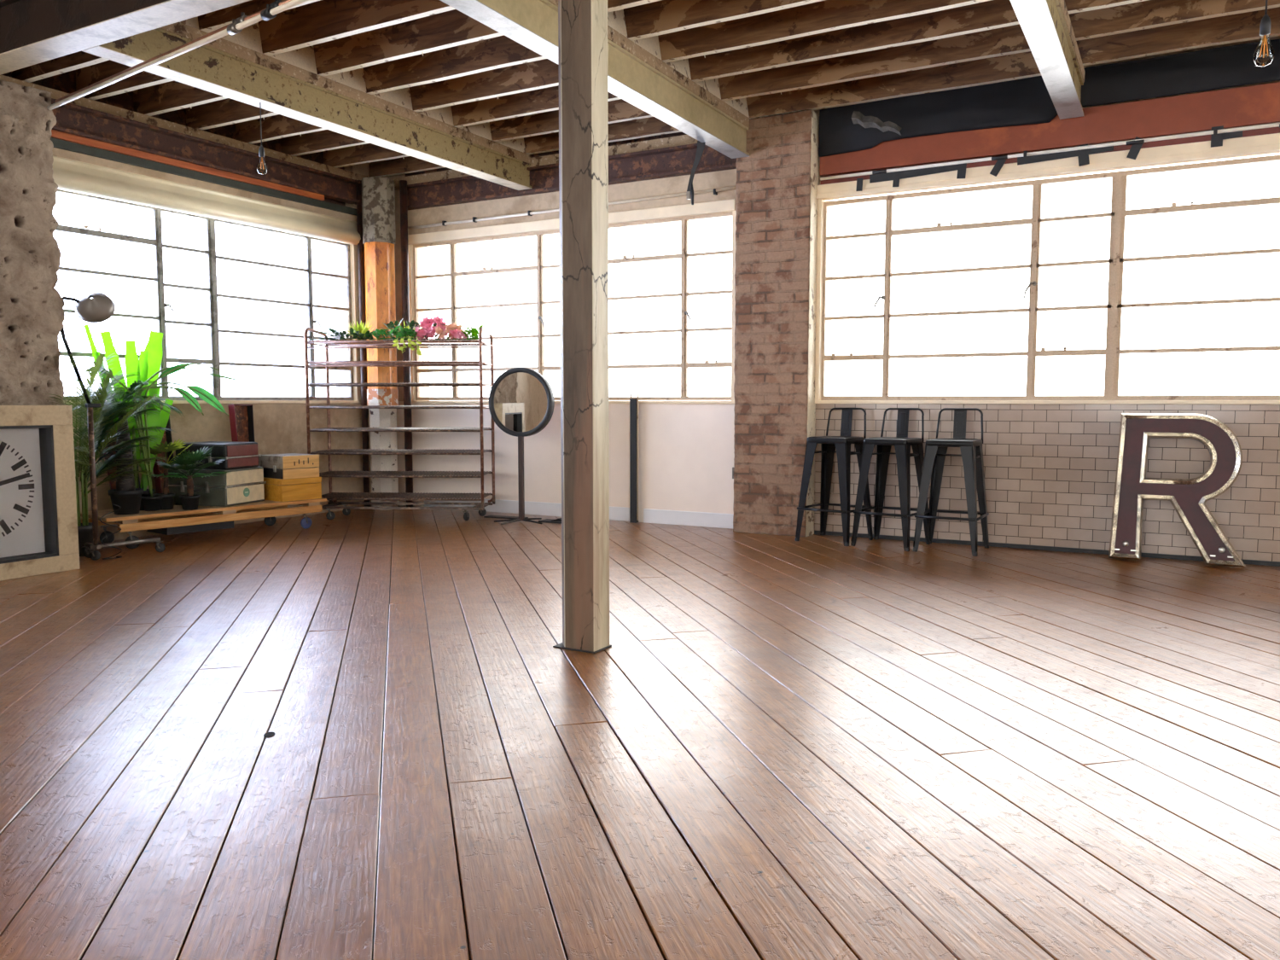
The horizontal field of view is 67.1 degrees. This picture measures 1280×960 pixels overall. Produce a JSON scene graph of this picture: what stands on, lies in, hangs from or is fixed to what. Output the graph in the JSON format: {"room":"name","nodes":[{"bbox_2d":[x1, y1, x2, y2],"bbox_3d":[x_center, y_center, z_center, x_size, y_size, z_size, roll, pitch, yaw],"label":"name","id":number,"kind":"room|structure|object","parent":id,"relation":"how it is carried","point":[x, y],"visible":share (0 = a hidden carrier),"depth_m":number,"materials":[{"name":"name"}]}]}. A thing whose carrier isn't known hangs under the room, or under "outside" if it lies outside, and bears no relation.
{"room":"industrial loft","nodes":[
{"label":"industrial loft","id":0,"kind":"room"},
{"bbox_2d":[0,79,64,405],"bbox_3d":[-4.098,-0.844,5.284,0.648,2.820,1.611,3,5,29],"label":"pier","id":1,"kind":"object","parent":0,"point":[32,314],"visible":0.75,"depth_m":5.63,"materials":[{"name":"concrete"}]},
{"bbox_2d":[0,0,250,75],"bbox_3d":[0.498,-2.191,2.987,11.000,0.280,0.172,3,5,29],"label":"steel beam","id":2,"kind":"structure","parent":1,"relation":"on","point":[32,32],"depth_m":4.80,"materials":[{"name":"metal"}]},
{"bbox_2d":[55,0,291,102],"bbox_3d":[-2.245,-2.167,4.788,3.000,0.062,0.044,4,6,37],"label":"pipe","id":3,"kind":"object","parent":2,"relation":"attached to","point":[277,2],"visible":0.56,"depth_m":4.80,"materials":[{"name":"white metal"}]},
{"bbox_2d":[81,22,531,190],"bbox_3d":[-1.899,-2.482,6.576,0.142,0.275,3.780,3,5,29],"label":"steel beam","id":4,"kind":"structure","parent":2,"relation":"attached to","point":[221,66],"depth_m":6.15,"materials":[{"name":"paint"}]},
{"bbox_2d":[207,22,262,53],"bbox_3d":[-2.392,-2.656,5.637,0.090,0.221,0.378,3,5,29],"label":"joist blocking","id":5,"kind":"object","parent":4,"relation":"on","point":[249,37],"visible":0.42,"depth_m":5.71,"materials":[{"name":"beige paint"}]},
{"bbox_2d":[270,45,317,74],"bbox_3d":[-2.186,-2.687,6.007,0.090,0.221,0.368,3,5,29],"label":"joist blocking","id":6,"kind":"object","parent":4,"relation":"on","point":[304,58],"visible":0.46,"depth_m":6.05,"materials":[{"name":"beige paint"}]},
{"bbox_2d":[324,67,366,93],"bbox_3d":[-1.979,-2.717,6.377,0.090,0.221,0.378,3,5,29],"label":"joist blocking","id":7,"kind":"object","parent":4,"relation":"on","point":[353,78],"visible":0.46,"depth_m":6.42,"materials":[{"name":"beige paint"}]},
{"bbox_2d":[372,87,413,110],"bbox_3d":[-1.765,-2.748,6.760,0.090,0.221,0.398,3,5,29],"label":"joist blocking","id":8,"kind":"object","parent":4,"relation":"on","point":[401,97],"visible":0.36,"depth_m":6.81,"materials":[{"name":"beige paint"}]},
{"bbox_2d":[418,105,453,126],"bbox_3d":[-1.546,-2.780,7.152,0.090,0.221,0.398,3,5,29],"label":"joist blocking","id":9,"kind":"object","parent":4,"relation":"on","point":[444,114],"visible":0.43,"depth_m":7.20,"materials":[{"name":"beige paint"}]},
{"bbox_2d":[459,122,492,140],"bbox_3d":[-1.322,-2.813,7.553,0.090,0.221,0.418,3,5,29],"label":"joist blocking","id":10,"kind":"object","parent":4,"relation":"on","point":[483,130],"visible":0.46,"depth_m":7.61,"materials":[{"name":"beige paint"}]},
{"bbox_2d":[439,0,749,158],"bbox_3d":[-0.996,-2.273,4.022,0.142,0.275,7.160,3,5,29],"label":"steel beam","id":11,"kind":"structure","parent":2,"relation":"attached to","point":[636,76],"depth_m":5.71,"materials":[{"name":"green paint"}]},
{"bbox_2d":[607,9,627,37],"bbox_3d":[-0.198,-2.636,5.395,0.090,0.221,0.368,3,5,29],"label":"joist blocking","id":12,"kind":"object","parent":11,"relation":"on","point":[616,20],"visible":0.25,"depth_m":5.46,"materials":[{"name":"beige paint"}]},
{"bbox_2d":[632,35,661,59],"bbox_3d":[0.006,-2.666,5.761,0.090,0.221,0.368,3,5,29],"label":"joist blocking","id":13,"kind":"object","parent":11,"relation":"on","point":[651,44],"visible":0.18,"depth_m":5.80,"materials":[{"name":"beige paint"}]},
{"bbox_2d":[686,140,705,204],"bbox_3d":[0.394,-2.157,6.775,0.141,0.435,0.028,3,5,29],"label":"strap","id":14,"kind":"object","parent":11,"relation":"hanging from","point":[701,146],"visible":1,"depth_m":6.78,"materials":[{"name":"metal"}]},
{"bbox_2d":[694,78,721,99],"bbox_3d":[0.422,-2.727,6.506,0.090,0.221,0.418,3,5,29],"label":"joist blocking","id":15,"kind":"object","parent":11,"relation":"on","point":[711,85],"visible":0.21,"depth_m":6.56,"materials":[{"name":"beige paint"}]},
{"bbox_2d":[1009,0,1084,119],"bbox_3d":[0.990,-2.188,2.977,0.142,0.275,7.260,3,5,29],"label":"steel beam","id":16,"kind":"structure","parent":2,"relation":"attached to","point":[1046,26],"depth_m":5.11,"materials":[{"name":"paint"}]},
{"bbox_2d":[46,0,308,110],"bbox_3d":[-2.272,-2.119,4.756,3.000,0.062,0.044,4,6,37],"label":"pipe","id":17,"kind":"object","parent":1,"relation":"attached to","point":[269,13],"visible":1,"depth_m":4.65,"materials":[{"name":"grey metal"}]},
{"bbox_2d":[0,69,371,541],"bbox_3d":[-5.169,-0.975,4.673,0.280,3.420,10.650,3,5,29],"label":"wall","id":18,"kind":"structure","parent":0,"point":[279,428],"depth_m":8.05,"materials":[{"name":"beige paint"}]},
{"bbox_2d":[0,75,368,204],"bbox_3d":[-3.428,-2.542,7.333,0.160,0.270,4.000,3,5,29],"label":"beam","id":19,"kind":"structure","parent":18,"relation":"attached to","point":[82,117],"depth_m":7.33,"materials":[{"name":"wood"}]},
{"bbox_2d":[50,129,324,200],"bbox_3d":[-3.598,-2.360,7.041,0.060,0.045,3.300,3,5,29],"label":"strip","id":20,"kind":"object","parent":18,"relation":"attached to","point":[58,135],"visible":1,"depth_m":7.23,"materials":[{"name":"orange wood"}]},
{"bbox_2d":[50,137,356,215],"bbox_3d":[-3.451,-2.334,7.334,0.035,0.055,3.950,3,5,29],"label":"strip","id":21,"kind":"object","parent":18,"relation":"attached to","point":[58,143],"visible":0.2,"depth_m":7.37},
{"bbox_2d":[55,189,353,400],"bbox_3d":[-3.563,-1.329,7.318,0.094,1.445,3.670,3,5,29],"label":"window","id":22,"kind":"structure","parent":18,"relation":"in","point":[333,258],"depth_m":7.80,"materials":[{"name":"grey metal"}]},
{"bbox_2d":[52,155,364,246],"bbox_3d":[-3.464,-2.132,7.260,0.100,0.215,3.780,3,5,29],"label":"lintel","id":23,"kind":"object","parent":18,"relation":"attached to","point":[68,174],"depth_m":7.34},
{"bbox_2d":[63,244,361,403],"bbox_3d":[-3.490,-1.347,7.379,0.060,1.520,3.850,3,5,29],"label":"trim","id":24,"kind":"structure","parent":18,"relation":"attached to","point":[353,248],"depth_m":8.87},
{"bbox_2d":[0,505,1279,959],"bbox_3d":[0.168,0.907,1.904,12.080,0.121,10.750,3,5,29],"label":"floor","id":25,"kind":"structure","parent":0,"point":[363,734],"depth_m":2.73,"materials":[{"name":"wood"}]},
{"bbox_2d":[0,405,79,581],"bbox_3d":[-3.667,0.080,5.304,0.145,0.976,1.050,3,5,29],"label":"clock","id":26,"kind":"object","parent":25,"relation":"on","point":[38,518],"visible":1,"depth_m":5.61,"materials":[{"name":"beige paint"}]},
{"bbox_2d":[41,352,174,556],"bbox_3d":[-3.381,-0.166,6.231,0.701,1.315,1.017,-1,5,-17],"label":"potted palm","id":27,"kind":"object","parent":25,"relation":"on","point":[84,529],"visible":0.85,"depth_m":6.22,"materials":[{"name":"plant"}]},
{"bbox_2d":[77,522,93,556],"bbox_3d":[-3.641,0.389,6.280,0.205,0.200,0.205,3,5,29],"label":"pot","id":28,"kind":"object","parent":27,"relation":"on","point":[84,529],"depth_m":6.22,"materials":[{"name":"plastic"}]},
{"bbox_2d":[60,291,165,560],"bbox_3d":[-3.342,-0.339,6.112,0.574,1.679,0.258,-3,6,-34],"label":"lamp stand","id":29,"kind":"object","parent":25,"relation":"on","point":[101,307],"visible":0.99,"depth_m":6.01,"materials":[{"name":"metal"}]},
{"bbox_2d":[80,497,326,548],"bbox_3d":[-3.202,0.301,7.160,0.526,0.232,1.665,4,6,38],"label":"trolley","id":30,"kind":"object","parent":25,"relation":"on","point":[129,523],"visible":0.77,"depth_m":6.94,"materials":[{"name":"orange wood"}]},
{"bbox_2d":[69,379,184,514],"bbox_3d":[-3.477,-0.221,6.558,0.731,0.907,0.699,-3,6,-35],"label":"potted palm","id":31,"kind":"object","parent":30,"relation":"on","point":[125,495],"visible":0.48,"depth_m":6.53,"materials":[{"name":"green plant"}]},
{"bbox_2d":[107,488,143,514],"bbox_3d":[-3.511,0.148,6.592,0.216,0.165,0.216,3,5,29],"label":"pot","id":32,"kind":"object","parent":31,"relation":"on","point":[129,499],"depth_m":6.52,"materials":[{"name":"black plastic"}]},
{"bbox_2d":[83,324,173,510],"bbox_3d":[-3.554,-0.427,6.782,0.194,1.281,0.664,3,5,29],"label":"potted plant","id":33,"kind":"object","parent":30,"relation":"on","point":[148,363],"visible":0.42,"depth_m":6.80,"materials":[{"name":"green plant"}]},
{"bbox_2d":[152,407,177,504],"bbox_3d":[-3.511,-0.172,7.105,0.174,0.724,0.157,2,5,28],"label":"trough","id":34,"kind":"object","parent":30,"relation":"on","point":[159,481],"visible":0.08,"depth_m":7.12,"materials":[{"name":"orange paint"}]},
{"bbox_2d":[82,362,248,511],"bbox_3d":[-3.323,-0.307,6.811,0.283,1.038,1.255,3,6,35],"label":"potted plant","id":35,"kind":"object","parent":30,"relation":"on","point":[150,503],"visible":0.88,"depth_m":6.75,"materials":[{"name":"green plant"}]},
{"bbox_2d":[139,438,203,509],"bbox_3d":[-3.298,-0.044,6.854,0.311,0.506,0.414,3,5,29],"label":"potted palm","id":36,"kind":"object","parent":30,"relation":"on","point":[167,500],"visible":0.76,"depth_m":6.83,"materials":[{"name":"green plant"}]},
{"bbox_2d":[153,492,175,509],"bbox_3d":[-3.390,0.152,6.879,0.140,0.110,0.140,3,5,29],"label":"pot","id":37,"kind":"object","parent":36,"relation":"on","point":[167,500],"depth_m":6.84,"materials":[{"name":"black plastic"}]},
{"bbox_2d":[148,446,230,510],"bbox_3d":[-3.204,-0.015,6.837,0.526,0.451,0.446,-1,5,-10],"label":"potted palm","id":38,"kind":"object","parent":30,"relation":"on","point":[190,501],"visible":0.98,"depth_m":6.81,"materials":[{"name":"green plant"}]},
{"bbox_2d":[179,494,200,510],"bbox_3d":[-3.198,0.159,6.857,0.134,0.100,0.134,3,5,29],"label":"pot","id":39,"kind":"object","parent":38,"relation":"on","point":[189,502],"depth_m":6.81,"materials":[{"name":"black plastic"}]},
{"bbox_2d":[168,466,266,506],"bbox_3d":[-3.196,0.041,7.268,0.528,0.268,0.473,1,5,16],"label":"suitcase","id":40,"kind":"object","parent":30,"relation":"on","point":[243,485],"visible":0.91,"depth_m":7.09,"materials":[{"name":"fabric"}]},
{"bbox_2d":[175,441,260,469],"bbox_3d":[-3.177,-0.187,7.242,0.468,0.190,0.393,1,5,18],"label":"suitcase","id":41,"kind":"object","parent":40,"relation":"on","point":[236,455],"visible":0.71,"depth_m":7.10,"materials":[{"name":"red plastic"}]},
{"bbox_2d":[227,404,254,442],"bbox_3d":[-3.111,-0.223,7.593,0.126,0.746,0.188,2,5,25],"label":"trough","id":42,"kind":"object","parent":41,"relation":"on","point":[241,416],"visible":0.55,"depth_m":7.61,"materials":[{"name":"orange paint"}]},
{"bbox_2d":[262,477,321,501],"bbox_3d":[-2.765,0.062,7.601,0.364,0.172,0.349,4,6,38],"label":"wooden box","id":43,"kind":"object","parent":30,"relation":"on","point":[279,490],"visible":0.73,"depth_m":7.46,"materials":[{"name":"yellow wood"}]},
{"bbox_2d":[258,453,319,479],"bbox_3d":[-2.764,-0.111,7.583,0.348,0.175,0.324,4,6,38],"label":"wooden box","id":44,"kind":"object","parent":43,"relation":"on","point":[288,465],"visible":0.95,"depth_m":7.47,"materials":[{"name":"yellow wood"}]},
{"bbox_2d":[355,180,369,506],"bbox_3d":[-2.557,-1.231,8.906,0.056,3.000,0.056,3,5,29],"label":"drain pipe","id":45,"kind":"object","parent":25,"relation":"on","point":[360,246],"visible":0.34,"depth_m":8.87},
{"bbox_2d":[360,176,398,510],"bbox_3d":[-2.383,-1.229,8.889,0.277,3.000,0.277,-2,5,-22],"label":"column","id":46,"kind":"structure","parent":25,"relation":"on","point":[378,197],"depth_m":8.77,"materials":[{"name":"wood"}]},
{"bbox_2d":[303,326,495,520],"bbox_3d":[-2.018,-0.475,8.201,1.476,1.608,0.497,0,5,2],"label":"shelf rack","id":47,"kind":"object","parent":25,"relation":"on","point":[333,503],"visible":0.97,"depth_m":8.02,"materials":[{"name":"brown metal"}]},
{"bbox_2d":[365,325,419,340],"bbox_3d":[-2.061,-1.227,8.052,0.460,0.118,0.255,0,5,2],"label":"sprig","id":48,"kind":"object","parent":47,"relation":"on","point":[376,333],"visible":0.97,"depth_m":8.03,"materials":[{"name":"green plant"}]},
{"bbox_2d":[378,318,453,340],"bbox_3d":[-1.887,-1.275,8.141,0.649,0.192,0.301,0,5,2],"label":"sprig","id":49,"kind":"object","parent":47,"relation":"on","point":[412,323],"visible":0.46,"depth_m":8.13,"materials":[{"name":"green plant"}]},
{"bbox_2d":[414,315,448,339],"bbox_3d":[-1.741,-1.271,8.054,0.288,0.199,0.176,0,5,3],"label":"blossom","id":50,"kind":"object","parent":47,"relation":"on","point":[429,332],"visible":0.93,"depth_m":8.04,"materials":[{"name":"pink plant"}]},
{"bbox_2d":[399,180,413,506],"bbox_3d":[-2.158,-1.231,8.913,0.070,3.000,0.070,3,5,29],"label":"drain pipe","id":51,"kind":"object","parent":25,"relation":"on","point":[403,183],"visible":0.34,"depth_m":8.86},
{"bbox_2d":[488,367,554,524],"bbox_3d":[-0.972,-0.285,7.928,0.534,1.272,0.335,-1,5,-8],"label":"floor mirror","id":52,"kind":"object","parent":25,"relation":"on","point":[521,400],"visible":1,"depth_m":7.90,"materials":[{"name":"black metal"}]},
{"bbox_2d":[552,0,611,653],"bbox_3d":[-0.234,-0.961,3.800,0.200,3.295,0.132,3,5,29],"label":"pillar","id":53,"kind":"structure","parent":25,"relation":"on","point":[582,24],"depth_m":3.78,"materials":[{"name":"paint"}]},
{"bbox_2d":[629,392,638,523],"bbox_3d":[-0.048,-0.182,7.925,0.074,1.070,0.042,3,5,29],"label":"board","id":54,"kind":"object","parent":25,"relation":"on","point":[633,402],"visible":1,"depth_m":7.91,"materials":[{"name":"plastic"}]},
{"bbox_2d":[733,109,819,536],"bbox_3d":[1.015,-1.127,7.216,0.593,3.070,0.202,3,5,29],"label":"brick pier","id":55,"kind":"object","parent":25,"relation":"on","point":[776,184],"visible":0.92,"depth_m":7.12,"materials":[{"name":"brick"}]},
{"bbox_2d":[795,407,872,546],"bbox_3d":[1.399,-0.040,6.909,0.412,0.952,0.412,4,6,38],"label":"bar stool","id":56,"kind":"object","parent":25,"relation":"on","point":[841,444],"visible":0.98,"depth_m":6.88,"materials":[{"name":"black paint"}]},
{"bbox_2d":[850,407,930,551],"bbox_3d":[1.750,-0.022,6.686,0.412,0.952,0.412,4,6,37],"label":"bar stool","id":57,"kind":"object","parent":25,"relation":"on","point":[902,444],"visible":1,"depth_m":6.65,"materials":[{"name":"black paint"}]},
{"bbox_2d":[913,407,989,556],"bbox_3d":[2.101,-0.004,6.468,0.412,0.952,0.412,3,5,30],"label":"bar stool","id":58,"kind":"object","parent":25,"relation":"on","point":[935,449],"visible":1,"depth_m":6.42,"materials":[{"name":"black paint"}]},
{"bbox_2d":[1108,413,1245,567],"bbox_3d":[3.311,0.051,5.928,0.740,0.915,0.175,3,5,29],"label":"letter sign","id":59,"kind":"object","parent":25,"relation":"on","point":[1189,497],"visible":1,"depth_m":5.90,"materials":[{"name":"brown metal"}]},
{"bbox_2d":[380,35,1279,561],"bbox_3d":[2.714,-1.127,6.533,12.280,3.420,0.280,3,5,29],"label":"wall","id":60,"kind":"structure","parent":0,"point":[1050,470],"depth_m":6.52,"materials":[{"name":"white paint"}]},
{"bbox_2d":[390,134,736,209],"bbox_3d":[-0.779,-2.587,8.132,3.550,0.290,0.115,3,5,29],"label":"beam","id":61,"kind":"structure","parent":60,"relation":"attached to","point":[672,156],"depth_m":8.02,"materials":[{"name":"metal"}]},
{"bbox_2d":[399,186,735,229],"bbox_3d":[-0.745,-2.288,8.187,3.420,0.048,0.040,3,5,29],"label":"conduit","id":62,"kind":"object","parent":60,"relation":"attached to","point":[474,219],"visible":0.74,"depth_m":8.20,"materials":[{"name":"beige metal"}]},
{"bbox_2d":[407,198,736,403],"bbox_3d":[-0.720,-1.438,8.259,3.420,1.562,0.070,3,5,29],"label":"trim","id":63,"kind":"structure","parent":60,"relation":"attached to","point":[726,206],"depth_m":7.97,"materials":[{"name":"wood"}]},
{"bbox_2d":[413,211,732,400],"bbox_3d":[-0.689,-1.413,8.288,3.290,1.455,0.094,3,5,29],"label":"window","id":64,"kind":"structure","parent":60,"relation":"in","point":[684,365],"depth_m":8.33,"materials":[{"name":"beige metal"}]},
{"bbox_2d":[422,403,734,514],"bbox_3d":[-0.622,-0.225,8.299,3.250,0.865,0.018,3,5,29],"label":"wall panel","id":65,"kind":"object","parent":60,"relation":"attached to","point":[689,450],"depth_m":8.05,"materials":[{"name":"white paint"}]},
{"bbox_2d":[423,498,733,529],"bbox_3d":[-0.625,0.264,8.334,3.250,0.115,0.030,3,5,29],"label":"baseboard","id":66,"kind":"structure","parent":60,"relation":"attached to","point":[659,516],"depth_m":8.04,"materials":[{"name":"wood"}]},
{"bbox_2d":[814,530,1279,566],"bbox_3d":[4.618,0.544,5.439,7.560,0.028,0.012,3,5,29],"label":"baseboard","id":67,"kind":"structure","parent":60,"relation":"attached to","point":[833,533],"depth_m":6.47,"materials":[{"name":"black wood"}]},
{"bbox_2d":[814,133,1279,404],"bbox_3d":[4.353,-1.222,5.431,6.975,1.590,0.092,3,5,29],"label":"trim","id":68,"kind":"structure","parent":60,"relation":"attached to","point":[1268,143],"depth_m":6.34,"materials":[{"name":"wood"}]},
{"bbox_2d":[819,81,1279,176],"bbox_3d":[4.351,-2.190,5.337,6.945,0.225,0.050,3,5,29],"label":"beam","id":69,"kind":"structure","parent":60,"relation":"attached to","point":[1253,105],"depth_m":6.13,"materials":[{"name":"metal"}]},
{"bbox_2d":[818,39,1279,157],"bbox_3d":[4.315,-2.367,5.259,6.945,0.340,0.074,3,5,29],"label":"plastic sheet","id":70,"kind":"object","parent":69,"relation":"attached to","point":[1026,101],"visible":0.91,"depth_m":6.29,"materials":[{"name":"plastic"}]},
{"bbox_2d":[820,126,1279,184],"bbox_3d":[4.356,-2.045,5.359,6.945,0.058,0.032,3,5,29],"label":"strip","id":71,"kind":"object","parent":60,"relation":"attached to","point":[1271,130],"visible":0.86,"depth_m":6.00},
{"bbox_2d":[820,122,1279,180],"bbox_3d":[4.339,-2.053,5.312,6.930,0.046,0.035,3,5,29],"label":"conduit","id":72,"kind":"object","parent":60,"relation":"attached to","point":[1215,131],"visible":1,"depth_m":6.20,"materials":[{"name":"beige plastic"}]},
{"bbox_2d":[869,164,958,183],"bbox_3d":[1.897,-2.128,6.670,0.622,0.079,0.002,3,5,29],"label":"tape","id":73,"kind":"object","parent":72,"relation":"attached to","point":[909,173],"visible":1,"depth_m":6.68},
{"bbox_2d":[1017,141,1113,165],"bbox_3d":[2.732,-2.101,6.206,0.573,0.081,0.002,3,5,29],"label":"tape","id":74,"kind":"object","parent":72,"relation":"attached to","point":[1032,159],"visible":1,"depth_m":6.23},
{"bbox_2d":[820,154,1279,400],"bbox_3d":[4.381,-1.183,5.475,6.945,1.455,0.094,3,5,29],"label":"window","id":75,"kind":"structure","parent":60,"relation":"in","point":[1118,214],"depth_m":6.38,"materials":[{"name":"beige metal"}]},
{"bbox_3d":[0.120,-2.505,1.795,12.330,0.100,11.000,3,5,29],"label":"ceiling","id":76,"kind":"structure","parent":0,"visible":0},
{"bbox_2d":[11,50,109,82],"bbox_3d":[-3.364,-2.679,5.931,1.920,0.217,0.051,3,5,29],"label":"joist","id":77,"kind":"object","parent":76,"relation":"attached to","point":[78,60],"visible":0.13,"depth_m":6.10,"materials":[{"name":"beige paint"}]},
{"bbox_2d":[75,59,176,100],"bbox_3d":[-3.155,-2.700,6.306,1.920,0.238,0.051,3,5,29],"label":"joist","id":78,"kind":"object","parent":76,"relation":"attached to","point":[86,76],"visible":0.3,"depth_m":6.51,"materials":[{"name":"beige paint"}]},
{"bbox_2d":[133,80,227,116],"bbox_3d":[-2.950,-2.730,6.672,1.920,0.238,0.050,3,5,29],"label":"joist","id":79,"kind":"object","parent":76,"relation":"attached to","point":[171,96],"visible":0.28,"depth_m":6.88,"materials":[{"name":"beige paint"}]},
{"bbox_2d":[186,98,279,130],"bbox_3d":[-2.741,-2.760,7.046,1.920,0.238,0.049,3,5,29],"label":"joist","id":80,"kind":"object","parent":76,"relation":"attached to","point":[224,112],"visible":0.27,"depth_m":7.25,"materials":[{"name":"beige paint"}]},
{"bbox_2d":[197,0,319,32],"bbox_3d":[-1.623,-2.590,4.966,2.005,0.238,0.051,3,5,29],"label":"joist","id":81,"kind":"object","parent":76,"relation":"attached to","point":[208,22],"visible":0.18,"depth_m":5.30,"materials":[{"name":"beige paint"}]},
{"bbox_2d":[235,114,326,144],"bbox_3d":[-2.522,-2.792,7.439,1.920,0.238,0.051,3,5,29],"label":"joist","id":82,"kind":"object","parent":76,"relation":"attached to","point":[276,126],"visible":0.35,"depth_m":7.64,"materials":[{"name":"beige paint"}]},
{"bbox_2d":[280,129,369,156],"bbox_3d":[-2.303,-2.836,7.829,1.920,0.215,0.050,3,5,29],"label":"joist","id":83,"kind":"object","parent":76,"relation":"attached to","point":[325,140],"visible":0.23,"depth_m":8.03,"materials":[{"name":"beige paint"}]},
{"bbox_2d":[258,0,455,56],"bbox_3d":[-1.414,-2.631,5.339,2.005,0.216,0.050,3,5,29],"label":"joist","id":84,"kind":"object","parent":76,"relation":"attached to","point":[320,21],"visible":0.85,"depth_m":5.50,"materials":[{"name":"beige paint"}]},
{"bbox_2d":[322,143,409,168],"bbox_3d":[-2.075,-2.858,8.239,1.920,0.238,0.051,3,5,29],"label":"joist","id":85,"kind":"object","parent":76,"relation":"attached to","point":[367,153],"visible":0.31,"depth_m":8.43,"materials":[{"name":"beige paint"}]},
{"bbox_2d":[368,156,444,177],"bbox_3d":[-1.851,-2.901,8.639,1.920,0.218,0.052,3,5,29],"label":"joist","id":86,"kind":"object","parent":76,"relation":"attached to","point":[409,164],"visible":0.27,"depth_m":8.81,"materials":[{"name":"beige paint"}]},
{"bbox_2d":[313,9,503,76],"bbox_3d":[-1.209,-2.651,5.706,2.005,0.238,0.051,3,5,29],"label":"joist","id":87,"kind":"object","parent":76,"relation":"attached to","point":[451,28],"visible":0.52,"depth_m":5.81,"materials":[{"name":"beige paint"}]},
{"bbox_2d":[363,34,546,94],"bbox_3d":[-1.000,-2.691,6.080,2.005,0.217,0.050,3,5,29],"label":"joist","id":88,"kind":"object","parent":76,"relation":"attached to","point":[502,51],"visible":0.45,"depth_m":6.19,"materials":[{"name":"beige paint"}]},
{"bbox_2d":[409,58,558,112],"bbox_3d":[-0.781,-2.713,6.473,2.005,0.238,0.051,3,5,29],"label":"joist","id":89,"kind":"object","parent":76,"relation":"attached to","point":[542,73],"visible":0.48,"depth_m":6.60,"materials":[{"name":"beige paint"}]},
{"bbox_2d":[450,85,620,128],"bbox_3d":[-0.562,-2.745,6.865,2.005,0.238,0.051,3,5,29],"label":"joist","id":90,"kind":"object","parent":76,"relation":"attached to","point":[544,100],"visible":0.35,"depth_m":7.07,"materials":[{"name":"beige paint"}]},
{"bbox_2d":[489,98,653,141],"bbox_3d":[-0.334,-2.779,7.274,2.005,0.238,0.051,3,5,29],"label":"joist","id":91,"kind":"object","parent":76,"relation":"attached to","point":[620,110],"visible":0.26,"depth_m":7.49,"materials":[{"name":"beige paint"}]},
{"bbox_2d":[523,116,681,154],"bbox_3d":[-0.110,-2.822,7.673,2.005,0.216,0.052,3,5,29],"label":"joist","id":92,"kind":"object","parent":76,"relation":"attached to","point":[650,126],"visible":0.27,"depth_m":7.67,"materials":[{"name":"beige paint"}]},
{"bbox_2d":[607,0,660,12],"bbox_3d":[0.666,-2.566,4.678,2.215,0.238,0.051,3,5,29],"label":"joist","id":93,"kind":"object","parent":76,"relation":"attached to","point":[613,5],"visible":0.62,"depth_m":5.09,"materials":[{"name":"beige paint"}]},
{"bbox_2d":[623,0,824,40],"bbox_3d":[0.870,-2.607,5.042,2.215,0.217,0.050,3,5,29],"label":"joist","id":94,"kind":"object","parent":76,"relation":"attached to","point":[661,17],"visible":0.88,"depth_m":5.36,"materials":[{"name":"beige paint"}]},
{"bbox_2d":[657,0,991,63],"bbox_3d":[1.074,-2.626,5.409,2.215,0.238,0.051,3,5,29],"label":"joist","id":95,"kind":"object","parent":76,"relation":"attached to","point":[826,15],"visible":0.77,"depth_m":5.51,"materials":[{"name":"beige paint"}]},
{"bbox_2d":[687,0,1019,81],"bbox_3d":[1.274,-2.666,5.766,2.215,0.217,0.050,3,5,29],"label":"joist","id":96,"kind":"object","parent":76,"relation":"attached to","point":[993,14],"visible":0.68,"depth_m":5.73,"materials":[{"name":"beige paint"}]},
{"bbox_2d":[717,23,1030,101],"bbox_3d":[1.502,-2.689,6.175,2.215,0.238,0.052,3,5,29],"label":"joist","id":97,"kind":"object","parent":76,"relation":"attached to","point":[1007,40],"visible":0.6,"depth_m":6.15,"materials":[{"name":"beige paint"}]},
{"bbox_2d":[745,51,1041,118],"bbox_3d":[1.745,-2.735,6.610,2.215,0.216,0.051,3,5,29],"label":"joist","id":98,"kind":"object","parent":76,"relation":"attached to","point":[1018,66],"visible":0.52,"depth_m":6.58,"materials":[{"name":"beige paint"}]},
{"bbox_2d":[1064,0,1148,14],"bbox_3d":[4.770,-2.495,3.804,5.750,0.238,0.050,3,5,29],"label":"joist","id":99,"kind":"object","parent":76,"relation":"attached to","point":[1073,6],"visible":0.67,"depth_m":5.11,"materials":[{"name":"beige paint"}]},
{"bbox_2d":[1069,0,1279,40],"bbox_3d":[4.984,-2.526,4.187,5.750,0.238,0.051,3,5,29],"label":"joist","id":100,"kind":"object","parent":76,"relation":"attached to","point":[1150,14],"visible":0.77,"depth_m":5.35,"materials":[{"name":"beige paint"}]},
{"bbox_2d":[1076,6,1279,65],"bbox_3d":[5.217,-2.571,4.604,5.750,0.217,0.051,3,5,29],"label":"joist","id":101,"kind":"object","parent":76,"relation":"attached to","point":[1242,26],"visible":0.56,"depth_m":5.71,"materials":[{"name":"beige paint"}]},
{"bbox_3d":[3.914,-2.380,2.270,5.750,0.217,0.051,3,5,29],"label":"joist","id":102,"kind":"object","parent":76,"relation":"attached to","visible":0},
{"bbox_2d":[1252,0,1274,66],"bbox_3d":[2.153,-1.889,3.293,0.062,0.927,0.062,3,5,29],"label":"pendant bulb","id":103,"kind":"object","parent":102,"relation":"hanging from","point":[1265,26],"visible":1,"depth_m":3.32,"materials":[{"name":"clear glass"}]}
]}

